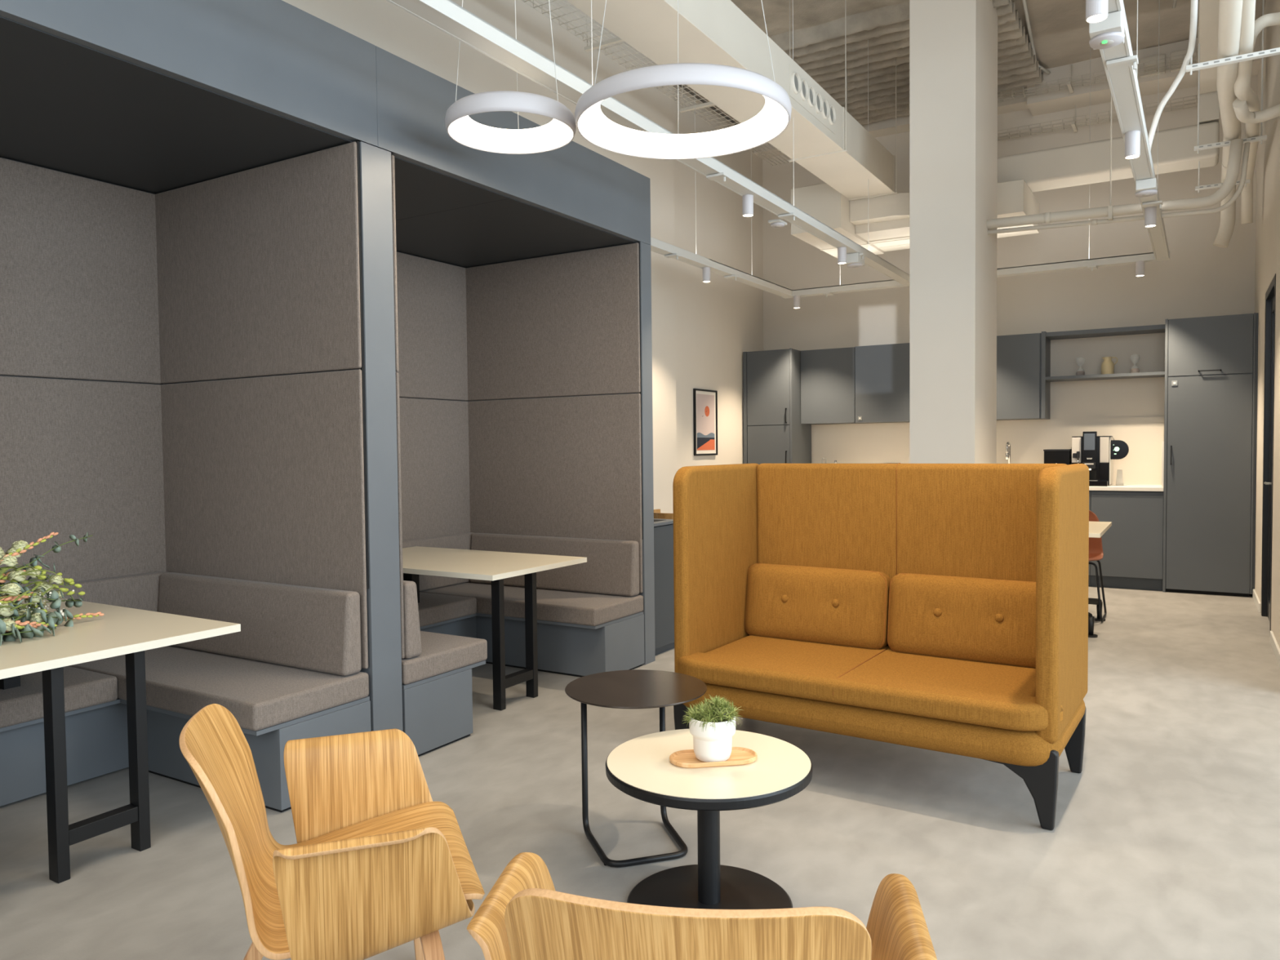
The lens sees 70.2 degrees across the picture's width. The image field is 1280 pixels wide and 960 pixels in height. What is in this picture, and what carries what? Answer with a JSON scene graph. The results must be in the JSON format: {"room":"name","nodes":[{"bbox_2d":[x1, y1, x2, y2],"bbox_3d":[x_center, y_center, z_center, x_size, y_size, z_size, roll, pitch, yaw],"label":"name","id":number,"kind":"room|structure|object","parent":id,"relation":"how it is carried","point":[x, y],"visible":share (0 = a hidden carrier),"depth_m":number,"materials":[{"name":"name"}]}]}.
{"room":"common room","nodes":[
{"label":"common room","id":0,"kind":"room"},
{"bbox_2d":[0,586,1279,959],"bbox_3d":[2.085,1.273,2.886,9.800,0.100,13.400,1,2,31],"label":"floor","id":1,"kind":"structure","parent":0,"point":[1165,843],"depth_m":3.22,"materials":[{"name":"concrete"}]},
{"bbox_2d":[0,596,240,883],"bbox_3d":[-2.180,0.888,3.243,1.306,0.738,0.802,1,2,31],"label":"table","id":2,"kind":"object","parent":1,"relation":"on","point":[128,632],"visible":0.8,"depth_m":3.00,"materials":[{"name":"beige laminate"}]},
{"bbox_2d":[0,532,104,645],"bbox_3d":[-2.155,0.381,3.018,0.381,0.362,0.772,1,2,31],"label":"flower bouquet","id":3,"kind":"object","parent":2,"relation":"on","point":[30,622],"visible":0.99,"depth_m":3.12,"materials":[{"name":"green plant"}]},
{"bbox_2d":[0,571,371,812],"bbox_3d":[-2.231,0.869,3.263,1.419,0.775,1.998,1,2,31],"label":"bench","id":4,"kind":"object","parent":1,"relation":"on","point":[291,672],"visible":0.67,"depth_m":3.71,"materials":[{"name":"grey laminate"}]},
{"bbox_2d":[0,666,117,728],"bbox_3d":[-2.594,0.867,3.483,0.530,0.102,0.904,1,2,31],"label":"seat cushion","id":5,"kind":"object","parent":4,"relation":"on","point":[86,688],"depth_m":3.59,"materials":[{"name":"grey fabric"}]},
{"bbox_2d":[28,571,168,612],"bbox_3d":[-2.789,0.643,3.591,0.070,0.334,1.940,1,2,31],"label":"backrest cushion","id":6,"kind":"object","parent":4,"relation":"on","point":[138,591],"depth_m":4.20,"materials":[{"name":"grey fabric"}]},
{"bbox_2d":[68,645,368,730],"bbox_3d":[-1.847,0.844,3.877,1.399,0.102,0.541,1,2,31],"label":"seat cushion","id":7,"kind":"object","parent":4,"relation":"on","point":[260,694],"depth_m":3.62,"materials":[{"name":"grey fabric"}]},
{"bbox_2d":[158,572,361,675],"bbox_3d":[-1.717,0.615,4.019,1.309,0.334,0.095,1,2,31],"label":"backrest cushion","id":8,"kind":"object","parent":4,"relation":"on","point":[306,629],"depth_m":3.89,"materials":[{"name":"grey fabric"}]},
{"bbox_2d":[0,0,655,731],"bbox_3d":[-2.225,-0.250,3.281,1.440,3.010,6.520,1,2,31],"label":"enclosure","id":9,"kind":"object","parent":1,"relation":"on","point":[264,317],"visible":0.83,"depth_m":4.07,"materials":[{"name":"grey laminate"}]},
{"bbox_2d":[178,703,484,959],"bbox_3d":[-0.677,0.902,2.022,0.593,0.780,0.700,-1,2,-20],"label":"armchair","id":10,"kind":"object","parent":1,"relation":"on","point":[375,865],"visible":1,"depth_m":1.89,"materials":[{"name":"brown wood"}]},
{"bbox_2d":[402,546,586,710],"bbox_3d":[-1.058,0.808,5.093,1.306,0.738,0.802,1,2,31],"label":"table","id":11,"kind":"object","parent":1,"relation":"on","point":[495,566],"visible":0.69,"depth_m":4.87,"materials":[{"name":"beige laminate"}]},
{"bbox_2d":[401,532,644,756],"bbox_3d":[-1.097,0.789,5.133,1.419,0.775,2.001,1,2,31],"label":"bench","id":12,"kind":"object","parent":1,"relation":"on","point":[590,615],"visible":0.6,"depth_m":5.43,"materials":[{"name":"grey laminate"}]},
{"bbox_2d":[403,580,422,658],"bbox_3d":[-1.540,0.603,4.312,1.309,0.334,0.095,1,2,31],"label":"backrest cushion","id":13,"kind":"object","parent":12,"relation":"on","point":[412,640],"depth_m":3.96,"materials":[{"name":"grey fabric"}]},
{"bbox_2d":[402,532,474,591],"bbox_3d":[-1.655,0.562,5.461,0.070,0.334,1.943,1,2,31],"label":"backrest cushion","id":14,"kind":"object","parent":12,"relation":"on","point":[461,540],"depth_m":5.99,"materials":[{"name":"grey fabric"}]},
{"bbox_2d":[401,631,487,684],"bbox_3d":[-1.465,0.817,4.506,1.399,0.102,0.541,1,2,31],"label":"seat cushion","id":15,"kind":"object","parent":12,"relation":"on","point":[442,656],"depth_m":4.17,"materials":[{"name":"grey fabric"}]},
{"bbox_2d":[417,591,476,626],"bbox_3d":[-1.460,0.786,5.353,0.530,0.102,0.907,1,2,31],"label":"seat cushion","id":16,"kind":"object","parent":12,"relation":"on","point":[435,609],"depth_m":5.44,"materials":[{"name":"grey fabric"}]},
{"bbox_2d":[419,581,643,626],"bbox_3d":[-0.712,0.764,5.749,1.399,0.102,0.541,1,2,31],"label":"seat cushion","id":17,"kind":"object","parent":12,"relation":"on","point":[558,606],"depth_m":5.49,"materials":[{"name":"grey fabric"}]},
{"bbox_2d":[470,533,639,596],"bbox_3d":[-0.583,0.535,5.891,1.309,0.334,0.095,1,2,31],"label":"backrest cushion","id":18,"kind":"object","parent":12,"relation":"on","point":[611,567],"depth_m":5.73,"materials":[{"name":"grey fabric"}]},
{"bbox_2d":[564,669,706,867],"bbox_3d":[-0.012,0.976,3.153,0.490,0.522,0.496,1,2,31],"label":"side table","id":19,"kind":"object","parent":1,"relation":"on","point":[633,688],"visible":0.97,"depth_m":3.13,"materials":[{"name":"brown metal"}]},
{"bbox_2d":[653,518,674,655],"bbox_3d":[-0.289,0.697,6.223,1.070,0.862,0.425,1,2,31],"label":"station","id":20,"kind":"object","parent":1,"relation":"on","point":[663,528],"visible":0.06,"depth_m":5.94,"materials":[{"name":"grey"}]},
{"bbox_2d":[653,509,673,519],"bbox_3d":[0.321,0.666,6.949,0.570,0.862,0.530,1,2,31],"label":"tray","id":21,"kind":"object","parent":20,"relation":"on","point":[657,514],"visible":0.02,"depth_m":6.73,"materials":[{"name":"brown"}]},
{"bbox_2d":[466,852,937,959],"bbox_3d":[0.093,0.915,1.440,0.700,0.780,0.593,0,2,9],"label":"armchair","id":22,"kind":"object","parent":1,"relation":"on","point":[522,917],"visible":1,"depth_m":1.18,"materials":[{"name":"brown wood"}]},
{"bbox_2d":[605,728,812,909],"bbox_3d":[0.202,1.035,2.678,0.602,0.432,0.602,1,2,31],"label":"coffee table","id":23,"kind":"object","parent":1,"relation":"on","point":[641,767],"visible":0.83,"depth_m":2.65,"materials":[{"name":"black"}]},
{"bbox_2d":[669,746,757,768],"bbox_3d":[0.215,0.812,2.666,0.260,0.014,0.125,-1,2,-9],"label":"wooden tray","id":24,"kind":"object","parent":23,"relation":"on","point":[686,758],"visible":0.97,"depth_m":2.65,"materials":[{"name":"brown wood"}]},
{"bbox_2d":[682,695,742,762],"bbox_3d":[0.208,0.721,2.659,0.178,0.183,0.175,-2,2,-25],"label":"potted succulent","id":25,"kind":"object","parent":24,"relation":"on","point":[712,724],"visible":1,"depth_m":2.62,"materials":[{"name":"white ceramic"}]},
{"bbox_2d":[688,712,735,762],"bbox_3d":[0.212,0.750,2.660,0.135,0.125,0.135,1,2,31],"label":"pot","id":26,"kind":"object","parent":25,"relation":"attached to","point":[714,744],"depth_m":2.61,"materials":[{"name":"white ceramic"}]},
{"bbox_2d":[742,348,811,464],"bbox_3d":[1.560,-0.243,10.331,0.576,2.403,0.627,1,2,31],"label":"tall cabinet","id":27,"kind":"object","parent":1,"relation":"on","point":[774,433],"visible":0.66,"depth_m":10.07,"materials":[{"name":"grey"}]},
{"bbox_2d":[672,462,1088,830],"bbox_3d":[0.980,0.568,3.850,1.569,1.264,0.826,1,2,34],"label":"sofa","id":28,"kind":"object","parent":1,"relation":"on","point":[940,607],"visible":0.94,"depth_m":3.89,"materials":[{"name":"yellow fabric"}]},
{"bbox_2d":[744,563,890,648],"bbox_3d":[0.818,0.585,4.260,0.700,0.355,0.149,1,-6,34],"label":"cushion","id":29,"kind":"object","parent":28,"relation":"on","point":[828,605],"depth_m":4.18,"materials":[{"name":"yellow fabric"}]},
{"bbox_2d":[677,635,1063,731],"bbox_3d":[0.959,0.809,3.822,1.568,0.095,0.735,1,2,34],"label":"seat cushion","id":30,"kind":"object","parent":28,"relation":"on","point":[975,693],"depth_m":3.61,"materials":[{"name":"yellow fabric"}]},
{"bbox_2d":[887,573,1035,668],"bbox_3d":[1.408,0.593,3.869,0.700,0.355,0.149,1,-6,34],"label":"cushion","id":31,"kind":"object","parent":28,"relation":"on","point":[981,619],"depth_m":3.83,"materials":[{"name":"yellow fabric"}]},
{"bbox_2d":[1088,492,1091,586],"bbox_3d":[4.084,0.542,8.863,0.584,0.885,0.579,1,2,31],"label":"base cabinet","id":32,"kind":"object","parent":1,"relation":"on","point":[1090,493],"visible":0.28,"depth_m":8.48,"materials":[{"name":"grey"}]},
{"bbox_2d":[1088,510,1106,622],"bbox_3d":[3.336,0.644,7.061,0.486,0.820,0.427,1,2,31],"label":"shell chair","id":33,"kind":"object","parent":1,"relation":"on","point":[1095,548],"visible":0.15,"depth_m":7.08,"materials":[{"name":"brown plastic"}]},
{"bbox_2d":[1088,521,1111,637],"bbox_3d":[2.955,0.703,6.636,0.790,0.750,1.052,1,2,31],"label":"cafe table","id":34,"kind":"object","parent":1,"relation":"on","point":[1096,529],"visible":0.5,"depth_m":6.33,"materials":[{"name":"beige laminate"}]},
{"bbox_2d":[1090,492,1163,591],"bbox_3d":[4.585,0.547,8.559,0.584,0.885,0.579,1,2,31],"label":"base cabinet","id":35,"kind":"object","parent":1,"relation":"on","point":[1132,546],"visible":0.82,"depth_m":8.30,"materials":[{"name":"grey"}]},
{"bbox_2d":[813,416,1164,493],"bbox_3d":[3.325,-0.258,9.294,3.516,0.698,0.612,1,2,31],"label":"backsplash","id":36,"kind":"structure","parent":35,"relation":"on","point":[1142,470],"depth_m":9.22,"materials":[{"name":"white"}]},
{"bbox_2d":[1005,441,1010,463],"bbox_3d":[3.720,-0.172,9.140,0.096,0.427,0.160,1,2,31],"label":"tap","id":37,"kind":"object","parent":36,"relation":"on","point":[1008,444],"visible":0.62,"depth_m":9.10,"materials":[{"name":"silver metal"}]},
{"bbox_2d":[1043,448,1071,464],"bbox_3d":[4.084,-0.127,8.897,0.235,0.346,0.263,1,2,31],"label":"box","id":38,"kind":"object","parent":36,"relation":"on","point":[1051,455],"visible":0.33,"depth_m":8.79,"materials":[{"name":"black plastic"}]},
{"bbox_2d":[1071,431,1128,486],"bbox_3d":[4.393,-0.206,8.685,0.480,0.513,0.450,1,2,31],"label":"coffee machine","id":39,"kind":"object","parent":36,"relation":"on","point":[1099,453],"visible":0.91,"depth_m":8.57,"materials":[{"name":"black plastic"}]},
{"bbox_2d":[1088,480,1108,486],"bbox_3d":[4.239,0.031,8.595,0.313,0.049,0.120,1,2,31],"label":"drip tray","id":40,"kind":"object","parent":39,"relation":"on","point":[1091,483],"depth_m":8.50,"materials":[{"name":"black plastic"}]},
{"bbox_2d":[1162,312,1258,596],"bbox_3d":[5.107,-0.218,8.181,0.684,2.430,0.629,1,2,31],"label":"tall cabinet","id":41,"kind":"object","parent":1,"relation":"on","point":[1211,362],"visible":0.98,"depth_m":7.93,"materials":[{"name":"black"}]},
{"bbox_2d":[673,84,763,471],"bbox_3d":[-1.992,-1.254,5.238,0.200,4.870,13.380,1,2,31],"label":"wall","id":42,"kind":"structure","parent":0,"point":[720,319],"depth_m":9.65,"materials":[{"name":"white paint"}]},
{"bbox_2d":[282,0,676,513],"bbox_3d":[-2.465,-1.210,4.169,0.100,4.870,10.660,1,2,31],"label":"wall","id":43,"kind":"structure","parent":42,"relation":"attached to","point":[381,24],"depth_m":7.19,"materials":[{"name":"white paint"}]},
{"bbox_2d":[693,388,717,455],"bbox_3d":[0.682,-0.596,9.447,0.025,0.680,0.505,1,2,31],"label":"framed print","id":44,"kind":"object","parent":42,"relation":"attached to","point":[704,401],"visible":1,"depth_m":9.43,"materials":[{"name":"black"}]},
{"bbox_2d":[678,0,1042,125],"bbox_3d":[2.030,-3.773,2.703,9.800,0.140,13.400,1,2,31],"label":"ceiling","id":45,"kind":"structure","parent":0,"point":[1016,6],"depth_m":9.16,"materials":[{"name":"paint"}]},
{"bbox_2d":[444,0,576,154],"bbox_3d":[-0.548,-2.547,3.757,0.540,2.211,0.540,1,2,31],"label":"pendant","id":46,"kind":"object","parent":45,"relation":"hanging from","point":[560,131],"visible":1,"depth_m":3.82,"materials":[{"name":"grey"}]},
{"bbox_2d":[448,115,573,152],"bbox_3d":[-0.537,-1.484,3.796,0.514,0.077,0.514,1,2,31],"label":"diffuser","id":47,"kind":"object","parent":46,"relation":"attached to","point":[557,134],"depth_m":3.95,"materials":[{"name":"white plastic"}]},
{"bbox_2d":[386,0,909,284],"bbox_3d":[-0.087,-2.680,4.326,0.126,2.035,10.500,1,2,31],"label":"track light","id":48,"kind":"object","parent":45,"relation":"hanging from","point":[447,16],"visible":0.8,"depth_m":4.01,"materials":[{"name":"white metal"}]},
{"bbox_2d":[742,194,753,217],"bbox_3d":[0.671,-1.706,5.664,0.068,0.125,0.068,1,2,31],"label":"spotlight","id":49,"kind":"object","parent":48,"relation":"attached to","point":[747,199],"visible":1,"depth_m":5.64,"materials":[{"name":"grey metal"}]},
{"bbox_2d":[768,218,786,227],"bbox_3d":[0.954,-1.772,6.309,0.098,0.037,0.140,1,2,31],"label":"ceiling sensor","id":50,"kind":"object","parent":48,"relation":"attached to","point":[777,223],"visible":1,"depth_m":6.27,"materials":[{"name":"white"}]},
{"bbox_2d":[837,246,846,264],"bbox_3d":[1.593,-1.772,7.185,0.068,0.125,0.068,1,2,31],"label":"spotlight","id":51,"kind":"object","parent":48,"relation":"attached to","point":[842,251],"visible":1,"depth_m":7.16,"materials":[{"name":"grey"}]},
{"bbox_2d":[845,252,864,267],"bbox_3d":[1.759,-1.792,7.458,0.126,0.097,0.180,1,2,31],"label":"ceiling sensor","id":52,"kind":"object","parent":48,"relation":"attached to","point":[853,260],"visible":0.94,"depth_m":7.39,"materials":[{"name":"white"}]},
{"bbox_2d":[521,0,795,165],"bbox_3d":[0.112,-3.540,7.328,0.450,0.540,5.706,1,2,31],"label":"cable tray","id":53,"kind":"object","parent":45,"relation":"hanging from","point":[595,46],"visible":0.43,"depth_m":7.11,"materials":[{"name":"grey metal"}]},
{"bbox_2d":[574,0,791,159],"bbox_3d":[0.160,-2.543,3.644,0.870,2.226,0.870,1,2,31],"label":"pendant","id":54,"kind":"object","parent":45,"relation":"hanging from","point":[774,118],"visible":1,"depth_m":3.73,"materials":[{"name":"grey"}]},
{"bbox_2d":[577,95,788,158],"bbox_3d":[0.172,-1.473,3.683,0.844,0.077,0.844,1,2,31],"label":"diffuser","id":55,"kind":"object","parent":54,"relation":"attached to","point":[593,126],"depth_m":3.94,"materials":[{"name":"white plastic"}]},
{"bbox_2d":[650,104,791,297],"bbox_3d":[0.557,-2.815,7.850,0.125,2.035,3.800,1,2,31],"label":"rail","id":56,"kind":"object","parent":45,"relation":"hanging from","point":[668,251],"visible":0.73,"depth_m":7.98,"materials":[{"name":"white metal"}]},
{"bbox_2d":[702,266,710,282],"bbox_3d":[0.579,-1.788,7.928,0.068,0.125,0.068,1,2,31],"label":"spotlight","id":57,"kind":"object","parent":56,"relation":"attached to","point":[706,270],"visible":1,"depth_m":7.90,"materials":[{"name":"grey"}]},
{"bbox_2d":[566,0,897,200],"bbox_3d":[-0.429,-3.034,4.080,0.471,1.302,9.750,1,2,31],"label":"ventilation duct","id":58,"kind":"object","parent":45,"relation":"hanging from","point":[820,135],"visible":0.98,"depth_m":5.85,"materials":[{"name":"grey metal"}]},
{"bbox_2d":[791,179,1039,257],"bbox_3d":[2.576,-2.496,8.500,1.950,0.424,1.340,1,2,31],"label":"duct plenum","id":59,"kind":"object","parent":58,"relation":"attached to","point":[879,224],"visible":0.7,"depth_m":8.31,"materials":[{"name":"white metal"}]},
{"bbox_2d":[730,0,1044,125],"bbox_3d":[1.236,-3.739,7.135,2.850,0.149,5.750,1,2,31],"label":"ceiling","id":60,"kind":"structure","parent":45,"relation":"attached to","point":[819,25],"depth_m":7.86,"materials":[{"name":"metal"}]},
{"bbox_2d":[781,59,1169,298],"bbox_3d":[2.996,-2.871,8.636,3.520,2.035,0.125,1,2,31],"label":"rail","id":61,"kind":"object","parent":45,"relation":"hanging from","point":[1090,264],"visible":0.75,"depth_m":8.29,"materials":[{"name":"white metal"}]},
{"bbox_2d":[793,295,799,308],"bbox_3d":[1.635,-1.856,9.496,0.068,0.125,0.068,1,2,31],"label":"spotlight","id":62,"kind":"object","parent":61,"relation":"attached to","point":[796,298],"visible":1,"depth_m":9.47,"materials":[{"name":"grey"}]},
{"bbox_2d":[1135,260,1144,276],"bbox_3d":[4.320,-1.827,7.869,0.068,0.125,0.068,1,2,31],"label":"spotlight","id":63,"kind":"object","parent":61,"relation":"attached to","point":[1140,264],"visible":1,"depth_m":7.84,"materials":[{"name":"grey"}]},
{"bbox_2d":[1022,0,1050,74],"bbox_3d":[3.210,-3.820,7.240,0.495,0.028,3.188,1,2,31],"label":"conduit","id":64,"kind":"object","parent":45,"relation":"attached to","point":[1024,4],"visible":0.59,"depth_m":7.79,"materials":[{"name":"white metal"}]},
{"bbox_2d":[997,51,1197,102],"bbox_3d":[4.166,-3.761,8.354,1.806,0.260,0.250,1,2,31],"label":"cable tray","id":65,"kind":"object","parent":45,"relation":"hanging from","point":[1069,83],"visible":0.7,"depth_m":8.43,"materials":[{"name":"grey metal"}]},
{"bbox_2d":[1107,94,1113,220],"bbox_3d":[3.382,-2.861,6.533,0.028,1.970,0.080,1,2,31],"label":"rod","id":66,"kind":"object","parent":45,"relation":"hanging from","point":[1110,216],"visible":0.74,"depth_m":6.54,"materials":[{"name":"grey metal"}]},
{"bbox_2d":[1099,0,1168,259],"bbox_3d":[1.684,-2.661,3.253,0.126,2.035,10.501,1,2,32],"label":"track light","id":67,"kind":"object","parent":45,"relation":"hanging from","point":[1120,64],"visible":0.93,"depth_m":4.29,"materials":[{"name":"white metal"}]},
{"bbox_2d":[1085,0,1108,22],"bbox_3d":[1.544,-1.622,3.078,0.068,0.125,0.068,1,2,31],"label":"spotlight","id":68,"kind":"object","parent":67,"relation":"attached to","point":[1096,11],"visible":1,"depth_m":3.06,"materials":[{"name":"grey metal"}]},
{"bbox_2d":[1088,10,1124,49],"bbox_3d":[1.729,-1.653,3.374,0.119,0.079,0.170,1,2,31],"label":"ceiling sensor","id":69,"kind":"object","parent":67,"relation":"attached to","point":[1108,33],"visible":0.96,"depth_m":3.32,"materials":[{"name":"white plastic"}]},
{"bbox_2d":[1124,130,1140,159],"bbox_3d":[2.476,-1.687,4.582,0.068,0.125,0.068,1,2,31],"label":"spotlight","id":70,"kind":"object","parent":67,"relation":"attached to","point":[1132,138],"visible":1,"depth_m":4.55,"materials":[{"name":"grey metal"}]},
{"bbox_2d":[1135,177,1157,196],"bbox_3d":[3.034,-1.744,5.458,0.119,0.077,0.170,1,2,31],"label":"ceiling sensor","id":71,"kind":"object","parent":67,"relation":"attached to","point":[1147,187],"visible":1,"depth_m":5.40,"materials":[{"name":"white plastic"}]},
{"bbox_2d":[1144,206,1156,226],"bbox_3d":[3.395,-1.751,6.058,0.068,0.125,0.068,1,2,31],"label":"spotlight","id":72,"kind":"object","parent":67,"relation":"attached to","point":[1150,212],"visible":0.98,"depth_m":6.03,"materials":[{"name":"grey metal"}]},
{"bbox_2d":[1147,0,1197,150],"bbox_3d":[2.785,-2.762,4.644,0.192,1.894,1.547,0,2,22],"label":"conduit","id":73,"kind":"object","parent":67,"relation":"attached to","point":[1193,11],"visible":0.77,"depth_m":5.04,"materials":[{"name":"white metal"}]},
{"bbox_2d":[1172,0,1177,8],"bbox_3d":[4.024,-3.830,7.063,0.331,0.085,0.881,1,2,31],"label":"conduit","id":74,"kind":"object","parent":45,"relation":"attached to","point":[1174,5],"visible":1,"depth_m":7.32,"materials":[{"name":"white"}]},
{"bbox_2d":[1195,160,1250,192],"bbox_3d":[4.635,-3.095,7.237,0.370,1.560,0.042,1,2,31],"label":"strut","id":75,"kind":"object","parent":45,"relation":"hanging from","point":[1198,188],"visible":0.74,"depth_m":7.30,"materials":[{"name":"white"}]},
{"bbox_2d":[1233,0,1260,224],"bbox_3d":[2.218,-2.094,3.211,0.164,0.416,9.942,1,2,32],"label":"insulated pipe","id":76,"kind":"object","parent":75,"relation":"on","point":[1243,91],"visible":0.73,"depth_m":5.35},
{"bbox_2d":[1194,0,1266,153],"bbox_3d":[4.037,-3.052,6.221,0.420,1.560,0.042,1,2,31],"label":"strut","id":77,"kind":"object","parent":45,"relation":"hanging from","point":[1255,139],"visible":0.86,"depth_m":6.24,"materials":[{"name":"white metal"}]},
{"bbox_2d":[1197,0,1219,124],"bbox_3d":[2.015,-2.931,3.012,0.330,0.515,10.450,1,2,31],"label":"ventilation duct","id":78,"kind":"object","parent":77,"relation":"hanging from","point":[1208,15],"visible":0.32,"depth_m":6.54,"materials":[{"name":"white metal"}]},
{"bbox_2d":[997,121,1219,191],"bbox_3d":[3.910,-2.717,7.793,1.760,0.280,0.330,1,2,31],"label":"ventilation duct","id":79,"kind":"object","parent":78,"relation":"attached to","point":[1085,163],"visible":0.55,"depth_m":7.66,"materials":[{"name":"white metal"}]},
{"bbox_2d":[1213,0,1243,248],"bbox_3d":[2.185,-2.018,3.270,0.162,0.583,10.003,1,2,32],"label":"insulated pipe","id":80,"kind":"object","parent":77,"relation":"on","point":[1230,11],"visible":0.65,"depth_m":5.35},
{"bbox_2d":[1186,47,1279,75],"bbox_3d":[3.197,-2.993,4.837,0.500,1.560,0.042,1,2,31],"label":"strut","id":81,"kind":"object","parent":45,"relation":"hanging from","point":[1274,51],"visible":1,"depth_m":4.87,"materials":[{"name":"white metal"}]},
{"bbox_2d":[909,0,997,463],"bbox_3d":[2.467,-1.397,7.139,0.474,4.920,0.860,1,2,31],"label":"column","id":82,"kind":"structure","parent":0,"point":[953,43],"depth_m":6.78,"materials":[{"name":"white paint"}]},
{"bbox_2d":[986,138,1243,228],"bbox_3d":[3.273,-2.099,6.644,1.877,0.427,0.080,1,2,31],"label":"insulated pipe","id":83,"kind":"object","parent":82,"relation":"attached to","point":[1236,144],"visible":0.96,"depth_m":6.47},
{"bbox_2d":[987,142,1250,234],"bbox_3d":[3.307,-2.068,6.660,1.916,0.445,0.040,1,2,31],"label":"insulated pipe","id":84,"kind":"object","parent":82,"relation":"attached to","point":[1246,147],"visible":0.98,"depth_m":6.49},
{"bbox_2d":[762,75,1257,463],"bbox_3d":[4.043,-1.467,9.281,6.330,4.870,0.200,1,2,31],"label":"wall","id":85,"kind":"structure","parent":0,"point":[1200,278],"depth_m":8.97,"materials":[{"name":"white paint"}]},
{"bbox_2d":[800,346,859,424],"bbox_3d":[2.142,-1.035,10.126,0.615,0.813,0.359,1,2,31],"label":"upper cabinet","id":86,"kind":"object","parent":85,"relation":"attached to","point":[828,375],"visible":0.92,"depth_m":9.97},
{"bbox_2d":[854,342,909,422],"bbox_3d":[2.654,-1.032,9.809,0.585,0.818,0.369,1,2,31],"label":"upper cabinet","id":87,"kind":"object","parent":85,"relation":"attached to","point":[882,371],"visible":0.72,"depth_m":9.66,"materials":[{"name":"grey"}]},
{"bbox_2d":[754,31,1261,158],"bbox_3d":[3.825,-3.795,8.975,5.830,0.310,0.380,1,2,31],"label":"air duct","id":88,"kind":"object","parent":85,"relation":"attached to","point":[1100,93],"depth_m":8.63,"materials":[{"name":"beige metal"}]},
{"bbox_2d":[996,331,1050,420],"bbox_3d":[3.717,-1.028,9.171,0.716,0.842,0.360,1,2,31],"label":"upper cabinet","id":89,"kind":"object","parent":85,"relation":"attached to","point":[1023,360],"visible":0.59,"depth_m":8.95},
{"bbox_2d":[997,94,1197,141],"bbox_3d":[4.350,-3.644,8.657,1.806,0.520,0.250,1,2,31],"label":"cable tray","id":90,"kind":"object","parent":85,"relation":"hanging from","point":[1073,124],"visible":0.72,"depth_m":8.74,"materials":[{"name":"grey metal"}]},
{"bbox_2d":[1045,324,1165,382],"bbox_3d":[4.455,-1.202,8.721,1.010,0.458,0.350,1,2,31],"label":"open shelf","id":91,"kind":"object","parent":85,"relation":"attached to","point":[1150,329],"visible":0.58,"depth_m":8.63,"materials":[{"name":"grey wood"}]},
{"bbox_2d":[1075,370,1084,375],"bbox_3d":[4.270,-1.098,8.832,0.082,0.187,0.082,1,2,31],"label":"hourglass","id":92,"kind":"object","parent":91,"relation":"on","point":[1081,372],"visible":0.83,"depth_m":8.80,"materials":[{"name":"clear glass"}]},
{"bbox_2d":[1101,356,1117,373],"bbox_3d":[4.474,-1.090,8.704,0.110,0.176,0.124,-1,2,-21],"label":"ceramic jug","id":93,"kind":"object","parent":91,"relation":"on","point":[1107,366],"visible":0.9,"depth_m":8.67,"materials":[{"name":"beige"}]},
{"bbox_2d":[1130,368,1139,373],"bbox_3d":[4.667,-1.094,8.592,0.082,0.187,0.082,1,2,31],"label":"hourglass","id":94,"kind":"object","parent":91,"relation":"on","point":[1133,370],"visible":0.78,"depth_m":8.56,"materials":[{"name":"clear glass"}]},
{"bbox_2d":[1254,0,1279,648],"bbox_3d":[4.568,-1.369,6.434,0.180,4.870,4.130,1,2,31],"label":"wall","id":95,"kind":"structure","parent":0,"point":[1268,155],"depth_m":6.73,"materials":[{"name":"white paint"}]},
{"bbox_2d":[1016,0,1266,68],"bbox_3d":[3.591,-3.817,5.616,2.750,0.018,5.600,1,2,31],"label":"ceiling","id":96,"kind":"structure","parent":95,"relation":"attached to","point":[1060,28],"depth_m":7.81,"materials":[{"name":"paint"}]},
{"bbox_2d":[1139,53,1165,78],"bbox_3d":[4.633,-3.742,8.235,0.200,0.160,0.050,1,2,31],"label":"air vent","id":97,"kind":"object","parent":95,"relation":"attached to","point":[1162,55],"visible":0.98,"depth_m":8.22,"materials":[{"name":"beige metal"}]},
{"bbox_2d":[1170,47,1196,72],"bbox_3d":[4.838,-3.740,8.111,0.200,0.160,0.050,1,2,31],"label":"air vent","id":98,"kind":"object","parent":95,"relation":"attached to","point":[1183,51],"visible":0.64,"depth_m":8.11,"materials":[{"name":"metal"}]},
{"bbox_2d":[1232,98,1279,123],"bbox_3d":[3.732,-2.237,5.515,0.344,0.116,0.170,-1,2,0],"label":"insulated pipe","id":99,"kind":"object","parent":95,"relation":"attached to","point":[1242,113],"visible":1,"depth_m":5.51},
{"bbox_2d":[1252,588,1279,666],"bbox_3d":[4.354,1.037,6.313,0.015,0.075,3.525,1,2,31],"label":"baseboard","id":100,"kind":"structure","parent":95,"relation":"attached to","point":[1276,649],"depth_m":5.95,"materials":[{"name":"white"}]},
{"bbox_2d":[1253,12,1279,52],"bbox_3d":[3.394,-2.420,4.995,0.208,0.163,0.392,-1,2,-10],"label":"insulated pipe","id":101,"kind":"object","parent":95,"relation":"attached to","point":[1264,21],"visible":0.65,"depth_m":4.87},
{"bbox_2d":[1261,273,1275,631],"bbox_3d":[4.566,-0.173,6.568,0.139,2.470,0.970,1,2,31],"label":"door","id":102,"kind":"structure","parent":95,"relation":"in","point":[1270,295],"depth_m":6.91,"materials":[{"name":"black metal"}]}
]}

